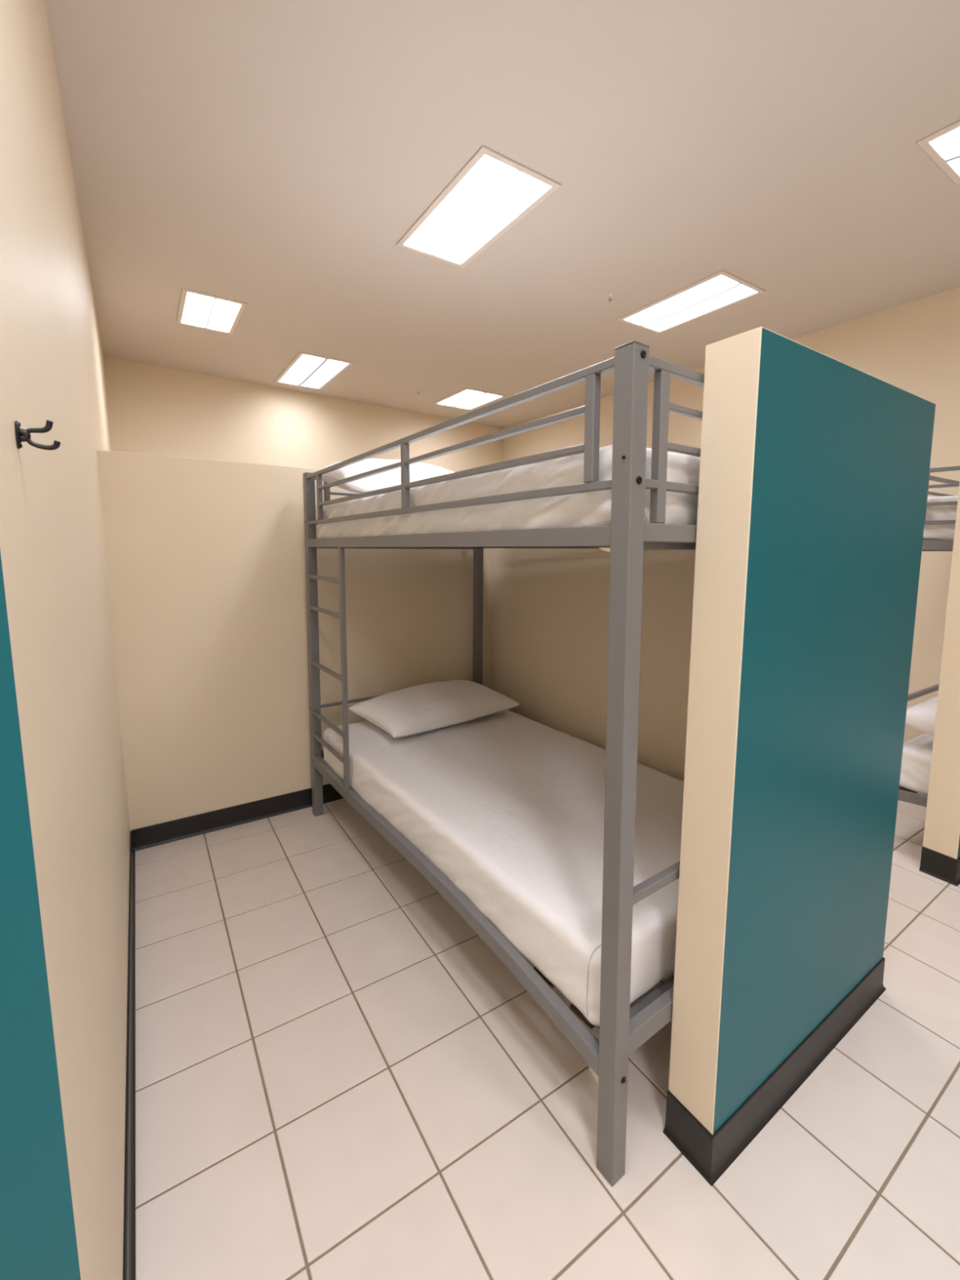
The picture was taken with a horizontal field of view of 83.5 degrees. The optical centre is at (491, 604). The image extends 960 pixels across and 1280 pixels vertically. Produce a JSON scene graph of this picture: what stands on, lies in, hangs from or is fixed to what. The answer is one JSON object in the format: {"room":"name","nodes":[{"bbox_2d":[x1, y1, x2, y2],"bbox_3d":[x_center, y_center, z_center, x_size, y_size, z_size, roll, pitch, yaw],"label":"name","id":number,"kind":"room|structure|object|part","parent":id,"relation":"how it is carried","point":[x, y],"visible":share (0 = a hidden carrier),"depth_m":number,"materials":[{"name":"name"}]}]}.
{"room":"dormitory room","nodes":[
{"label":"dormitory room","id":0,"kind":"room"},
{"bbox_2d":[0,0,130,1279],"bbox_3d":[-2.510,-0.338,2.458,1.288,3.024,5.475,-4,7,-33],"label":"wall","id":1,"kind":"structure","parent":0,"point":[65,835],"depth_m":0.80,"materials":[{"name":"beige paint"}]},
{"bbox_2d":[15,420,60,449],"bbox_3d":[-0.562,-0.211,0.668,0.042,0.038,0.015,-4,7,-33],"label":"wall hook","id":2,"kind":"object","parent":1,"relation":"attached to","point":[22,435],"visible":1,"depth_m":0.66,"materials":[{"name":"black metal"}]},
{"bbox_3d":[-0.578,-0.208,0.658,0.003,0.034,0.015,-4,7,-33],"label":"plate","id":3,"kind":"part","parent":2,"relation":"part of","materials":[{"name":"black metal"}]},
{"bbox_2d":[124,831,135,1279],"bbox_3d":[-1.629,1.269,1.279,1.301,0.100,2.268,-4,7,-33],"label":"baseboard","id":4,"kind":"structure","parent":1,"relation":"attached to","point":[130,1175],"depth_m":1.37,"materials":[{"name":"black plastic"}]},
{"bbox_2d":[96,449,490,833],"bbox_3d":[0.021,0.134,3.676,4.299,1.870,0.110,-4,7,-33],"label":"wall","id":5,"kind":"structure","parent":0,"point":[206,558],"depth_m":2.74,"materials":[{"name":"beige paint"}]},
{"bbox_2d":[131,783,343,851],"bbox_3d":[-0.863,1.074,3.124,2.038,0.104,0.013,-4,7,-33],"label":"baseboard","id":6,"kind":"structure","parent":5,"relation":"attached to","point":[150,836],"depth_m":2.79,"materials":[{"name":"black plastic"}]},
{"bbox_2d":[103,355,503,472],"bbox_3d":[-1.609,-0.719,6.034,4.549,3.024,0.460,-4,7,-33],"label":"wall","id":7,"kind":"structure","parent":0,"point":[153,410],"depth_m":5.28,"materials":[{"name":"beige paint"}]},
{"bbox_2d":[44,0,959,428],"bbox_3d":[0.033,-1.881,2.325,5.950,0.120,8.400,-4,7,-33],"label":"ceiling","id":8,"kind":"structure","parent":0,"point":[273,157],"depth_m":2.24,"materials":[{"name":"paint"}]},
{"bbox_2d":[175,288,247,334],"bbox_3d":[-1.912,-1.976,3.659,0.371,0.017,0.625,-4,7,-33],"label":"recessed light","id":9,"kind":"object","parent":8,"relation":"in","point":[198,309],"visible":1,"depth_m":3.60,"materials":[{"name":"plastic"}]},
{"bbox_2d":[274,351,354,390],"bbox_3d":[-1.634,-2.108,4.900,0.457,0.017,0.976,-4,7,-33],"label":"recessed light","id":10,"kind":"object","parent":8,"relation":"in","point":[306,370],"visible":1,"depth_m":4.81,"materials":[{"name":"plastic"}]},
{"bbox_2d":[432,387,506,410],"bbox_3d":[-0.239,-2.189,5.756,0.500,0.017,0.720,-4,7,-33],"label":"recessed light","id":11,"kind":"object","parent":8,"relation":"in","point":[466,398],"visible":1,"depth_m":5.69,"materials":[{"name":"plastic"}]},
{"bbox_2d":[395,145,561,267],"bbox_3d":[-0.096,-1.840,2.564,0.408,0.017,0.846,-4,7,-33],"label":"recessed light","id":12,"kind":"object","parent":8,"relation":"in","point":[492,192],"visible":1,"depth_m":2.47,"materials":[{"name":"plastic"}]},
{"bbox_2d":[605,293,614,301],"bbox_3d":[0.743,-1.913,3.355,0.052,0.028,0.052,-4,7,-33],"label":"sprinkler","id":13,"kind":"object","parent":8,"relation":"attached to","point":[610,295],"visible":1,"depth_m":3.35,"materials":[{"name":"metal"}]},
{"bbox_3d":[0.743,-1.919,3.354,0.052,0.014,0.052,-4,7,-33],"label":"plate","id":14,"kind":"part","parent":13,"relation":"part of","materials":[{"name":"white metal"}]},
{"bbox_2d":[617,270,765,333],"bbox_3d":[1.267,-1.927,3.480,0.440,0.017,0.804,-4,7,-33],"label":"recessed light","id":15,"kind":"object","parent":8,"relation":"in","point":[722,289],"visible":1,"depth_m":3.40,"materials":[{"name":"plastic"}]},
{"bbox_2d":[915,120,959,185],"bbox_3d":[2.044,-1.740,1.833,0.431,0.017,0.849,-4,7,-33],"label":"recessed light","id":16,"kind":"object","parent":8,"relation":"in","point":[942,146],"visible":1,"depth_m":2.09,"materials":[{"name":"plastic"}]},
{"bbox_2d":[928,126,959,175],"bbox_3d":[2.044,-1.738,1.833,0.370,0.013,0.788,-4,7,-33],"label":"diffuser","id":17,"kind":"object","parent":16,"relation":"attached to","point":[944,147],"depth_m":2.09,"materials":[{"name":"white plastic"}]},
{"bbox_2d":[134,792,959,1279],"bbox_3d":[0.004,1.244,2.666,5.950,0.120,8.400,-4,7,-33],"label":"floor","id":18,"kind":"structure","parent":0,"point":[338,1077],"depth_m":1.41,"materials":[{"name":"tile"}]},
{"bbox_2d":[302,340,704,1186],"bbox_3d":[0.092,0.290,2.309,1.137,1.857,2.143,-4,8,-36],"label":"bunk bed","id":19,"kind":"object","parent":18,"relation":"on","point":[624,1028],"visible":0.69,"depth_m":1.22,"materials":[{"name":"grey paint"}]},
{"bbox_3d":[-0.941,0.237,2.847,0.046,1.825,0.050,-4,8,-36],"label":"post","id":20,"kind":"part","parent":19,"relation":"part of","materials":[{"name":"grey metal"}]},
{"bbox_3d":[-0.829,-0.519,2.599,0.023,0.214,0.027,-4,8,-36],"label":"guard post","id":21,"kind":"part","parent":19,"relation":"part of","materials":[{"name":"grey metal"}]},
{"bbox_3d":[-0.860,-0.500,2.825,0.028,0.299,0.022,-4,8,-36],"label":"guard post","id":22,"kind":"part","parent":19,"relation":"part of","materials":[{"name":"grey metal"}]},
{"bbox_3d":[-0.507,-0.610,3.071,0.845,0.014,0.016,-4,8,-36],"label":"guard rail","id":23,"kind":"part","parent":19,"relation":"part of","materials":[{"name":"grey metal"}]},
{"bbox_3d":[-0.673,0.303,2.461,0.024,1.128,0.028,-4,8,-36],"label":"ladder rail","id":24,"kind":"part","parent":19,"relation":"part of","materials":[{"name":"grey metal"}]},
{"bbox_3d":[-0.562,-0.448,2.230,0.032,0.024,0.893,-4,8,-36],"label":"guard rail","id":25,"kind":"part","parent":19,"relation":"part of","materials":[{"name":"grey metal"}]},
{"bbox_3d":[-0.562,-0.525,2.221,0.020,0.024,0.893,-4,8,-35],"label":"guard rail","id":26,"kind":"part","parent":19,"relation":"part of","materials":[{"name":"grey metal"}]},
{"bbox_3d":[-0.296,-0.443,1.853,0.024,0.217,0.027,-4,8,-36],"label":"guard post","id":27,"kind":"part","parent":19,"relation":"part of","materials":[{"name":"grey metal"}]},
{"bbox_3d":[-0.339,0.950,2.071,0.031,0.102,2.038,-4,8,-36],"label":"rail","id":28,"kind":"part","parent":19,"relation":"part of","materials":[{"name":"grey metal"}]},
{"bbox_3d":[-0.335,-0.230,1.937,0.052,0.058,2.038,-4,8,-36],"label":"rail","id":29,"kind":"part","parent":19,"relation":"part of","materials":[{"name":"grey metal"}]},
{"bbox_3d":[-0.337,-0.333,1.923,0.045,0.037,2.038,-4,8,-36],"label":"guard rail","id":30,"kind":"part","parent":19,"relation":"part of","materials":[{"name":"grey metal"}]},
{"bbox_3d":[-0.336,-0.565,1.897,0.049,0.045,2.038,-4,8,-36],"label":"guard rail","id":31,"kind":"part","parent":19,"relation":"part of","materials":[{"name":"grey metal"}]},
{"bbox_3d":[-0.086,0.178,3.469,0.046,1.825,0.050,-4,8,-36],"label":"post","id":32,"kind":"part","parent":19,"relation":"part of","materials":[{"name":"grey metal"}]},
{"bbox_3d":[-0.041,-0.373,1.500,0.020,0.024,0.853,-4,8,-35],"label":"guard rail","id":33,"kind":"part","parent":19,"relation":"part of","materials":[{"name":"grey metal"}]},
{"bbox_3d":[-0.041,-0.451,1.491,0.020,0.024,0.853,-4,8,-35],"label":"guard rail","id":34,"kind":"part","parent":19,"relation":"part of","materials":[{"name":"grey metal"}]},
{"bbox_2d":[323,709,684,1026],"bbox_3d":[0.096,0.812,2.372,1.048,0.204,1.978,-4,8,-36],"label":"mattress","id":35,"kind":"object","parent":19,"relation":"on","point":[508,806],"visible":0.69,"depth_m":1.89,"materials":[{"name":"white fabric"}]},
{"bbox_2d":[347,680,519,737],"bbox_3d":[-0.302,0.546,2.981,0.832,0.171,0.470,-5,8,-41],"label":"pillow","id":36,"kind":"object","parent":35,"relation":"on","point":[423,708],"visible":1,"depth_m":2.82,"materials":[{"name":"white fabric"}]},
{"bbox_2d":[317,444,700,538],"bbox_3d":[0.104,-0.358,2.235,1.078,0.219,2.051,-4,8,-36],"label":"mattress","id":37,"kind":"object","parent":19,"relation":"on","point":[593,508],"visible":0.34,"depth_m":1.41,"materials":[{"name":"white fabric"}]},
{"bbox_2d":[320,458,454,493],"bbox_3d":[-0.468,-0.640,2.753,0.742,0.206,0.454,-4,8,-34],"label":"pillow","id":38,"kind":"object","parent":37,"relation":"on","point":[418,471],"visible":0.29,"depth_m":2.52,"materials":[{"name":"white fabric"}]},
{"bbox_3d":[0.532,-0.291,2.567,0.029,0.058,2.038,-4,8,-35],"label":"rail","id":39,"kind":"part","parent":19,"relation":"part of","materials":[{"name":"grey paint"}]},
{"bbox_3d":[0.214,-0.371,1.139,0.026,0.220,0.027,-4,8,-36],"label":"guard post","id":40,"kind":"part","parent":19,"relation":"part of","materials":[{"name":"grey metal"}]},
{"bbox_3d":[0.279,0.418,1.162,0.076,1.853,0.050,-4,8,-36],"label":"post","id":41,"kind":"part","parent":19,"relation":"part of","materials":[{"name":"grey metal"}]},
{"bbox_3d":[0.711,0.987,1.541,1.014,0.055,0.028,-4,8,-36],"label":"rail","id":42,"kind":"part","parent":19,"relation":"part of","materials":[{"name":"grey metal"}]},
{"bbox_3d":[0.353,-0.326,1.127,0.033,0.309,0.022,-4,8,-36],"label":"guard post","id":43,"kind":"part","parent":19,"relation":"part of","materials":[{"name":"grey metal"}]},
{"bbox_3d":[0.706,-0.178,1.403,1.014,0.039,0.028,-4,8,-36],"label":"rail","id":44,"kind":"part","parent":19,"relation":"part of","materials":[{"name":"grey metal"}]},
{"bbox_3d":[0.706,-0.277,1.391,1.013,0.018,0.020,-4,8,-36],"label":"guard rail","id":45,"kind":"part","parent":19,"relation":"part of","materials":[{"name":"grey metal"}]},
{"bbox_3d":[0.705,-0.514,1.363,1.014,0.020,0.020,-4,8,-36],"label":"guard rail","id":46,"kind":"part","parent":19,"relation":"part of","materials":[{"name":"grey metal"}]},
{"bbox_3d":[0.706,-0.359,1.381,0.845,0.015,0.016,-4,8,-36],"label":"guard rail","id":47,"kind":"part","parent":19,"relation":"part of","materials":[{"name":"grey metal"}]},
{"bbox_3d":[0.706,-0.439,1.372,0.845,0.014,0.016,-4,8,-36],"label":"guard rail","id":48,"kind":"part","parent":19,"relation":"part of","materials":[{"name":"grey metal"}]},
{"bbox_2d":[897,466,959,807],"bbox_3d":[2.965,0.341,2.087,1.137,1.857,2.143,-4,7,-33],"label":"bunk bed","id":49,"kind":"object","parent":18,"relation":"on","point":[904,795],"visible":0.06,"depth_m":2.50,"materials":[{"name":"grey metal"}]},
{"bbox_3d":[2.502,1.000,1.853,0.029,0.102,2.038,-4,7,-33],"label":"rail","id":50,"kind":"part","parent":49,"relation":"part of","materials":[{"name":"grey metal"}]},
{"bbox_2d":[899,733,933,795],"bbox_3d":[2.951,0.864,2.138,1.048,0.204,1.978,-4,7,-33],"label":"mattress","id":51,"kind":"object","parent":49,"relation":"on","point":[917,754],"visible":0.36,"depth_m":2.60,"materials":[{"name":"white fabric"}]},
{"bbox_2d":[905,696,937,735],"bbox_3d":[2.425,0.565,2.637,0.742,0.205,0.498,-3,7,-30],"label":"pillow","id":52,"kind":"object","parent":51,"relation":"on","point":[921,717],"visible":0.4,"depth_m":2.59,"materials":[{"name":"white fabric"}]},
{"bbox_3d":[2.009,-0.502,2.500,0.026,0.220,0.027,-4,7,-33],"label":"guard post","id":53,"kind":"part","parent":49,"relation":"part of","materials":[{"name":"grey metal"}]},
{"bbox_3d":[2.521,-0.181,1.730,0.029,0.058,2.038,-3,7,-33],"label":"rail","id":54,"kind":"part","parent":49,"relation":"part of","materials":[{"name":"grey metal"}]},
{"bbox_3d":[2.520,-0.284,1.718,0.020,0.037,2.038,-3,7,-33],"label":"guard rail","id":55,"kind":"part","parent":49,"relation":"part of","materials":[{"name":"grey metal"}]},
{"bbox_3d":[2.408,-0.586,2.872,0.845,0.014,0.016,-4,7,-33],"label":"guard rail","id":56,"kind":"part","parent":49,"relation":"part of","materials":[{"name":"grey metal"}]},
{"bbox_2d":[922,495,958,541],"bbox_3d":[2.965,-0.336,2.017,1.078,0.219,2.051,-4,7,-33],"label":"mattress","id":57,"kind":"object","parent":49,"relation":"on","point":[945,532],"visible":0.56,"depth_m":2.48,"materials":[{"name":"white fabric"}]},
{"bbox_3d":[2.246,-0.421,2.135,0.020,0.024,0.853,-3,7,-32],"label":"guard rail","id":58,"kind":"part","parent":49,"relation":"part of","materials":[{"name":"grey metal"}]},
{"bbox_3d":[2.247,-0.499,2.127,0.020,0.024,0.853,-3,7,-32],"label":"guard rail","id":59,"kind":"part","parent":49,"relation":"part of","materials":[{"name":"grey metal"}]},
{"bbox_3d":[2.523,-0.516,1.693,0.020,0.045,2.038,-3,7,-32],"label":"guard rail","id":60,"kind":"part","parent":49,"relation":"part of","materials":[{"name":"grey metal"}]},
{"bbox_3d":[2.410,-0.662,2.864,1.014,0.020,0.020,-4,7,-33],"label":"guard rail","id":61,"kind":"part","parent":49,"relation":"part of","materials":[{"name":"grey metal"}]},
{"bbox_2d":[489,548,695,781],"bbox_3d":[0.630,0.252,2.683,0.058,1.860,2.230,-4,7,-33],"label":"wall","id":62,"kind":"structure","parent":0,"point":[549,607],"depth_m":2.84,"materials":[{"name":"beige paint"}]},
{"bbox_2d":[502,286,959,742],"bbox_3d":[2.394,-0.466,4.053,0.140,3.024,8.200,-4,7,-33],"label":"wall","id":63,"kind":"structure","parent":0,"point":[913,347],"depth_m":3.44,"materials":[{"name":"beige paint"}]},
{"bbox_2d":[668,326,935,1134],"bbox_3d":[0.885,0.365,1.483,0.970,1.900,0.125,-4,8,-35],"label":"wall partition","id":64,"kind":"structure","parent":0,"point":[815,466],"depth_m":1.28,"materials":[{"name":"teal paint"}]},
{"bbox_2d":[662,957,886,1186],"bbox_3d":[0.880,1.255,1.575,0.996,0.112,0.138,-4,8,-34],"label":"baseboard","id":65,"kind":"structure","parent":64,"relation":"attached to","point":[711,1155],"depth_m":1.38,"materials":[{"name":"black plastic"}]},
{"bbox_2d":[919,482,959,886],"bbox_3d":[2.063,0.282,2.346,0.114,1.900,0.140,-4,7,-33],"label":"wall","id":66,"kind":"structure","parent":0,"point":[942,821],"depth_m":2.37,"materials":[{"name":"beige paint"}]}
]}

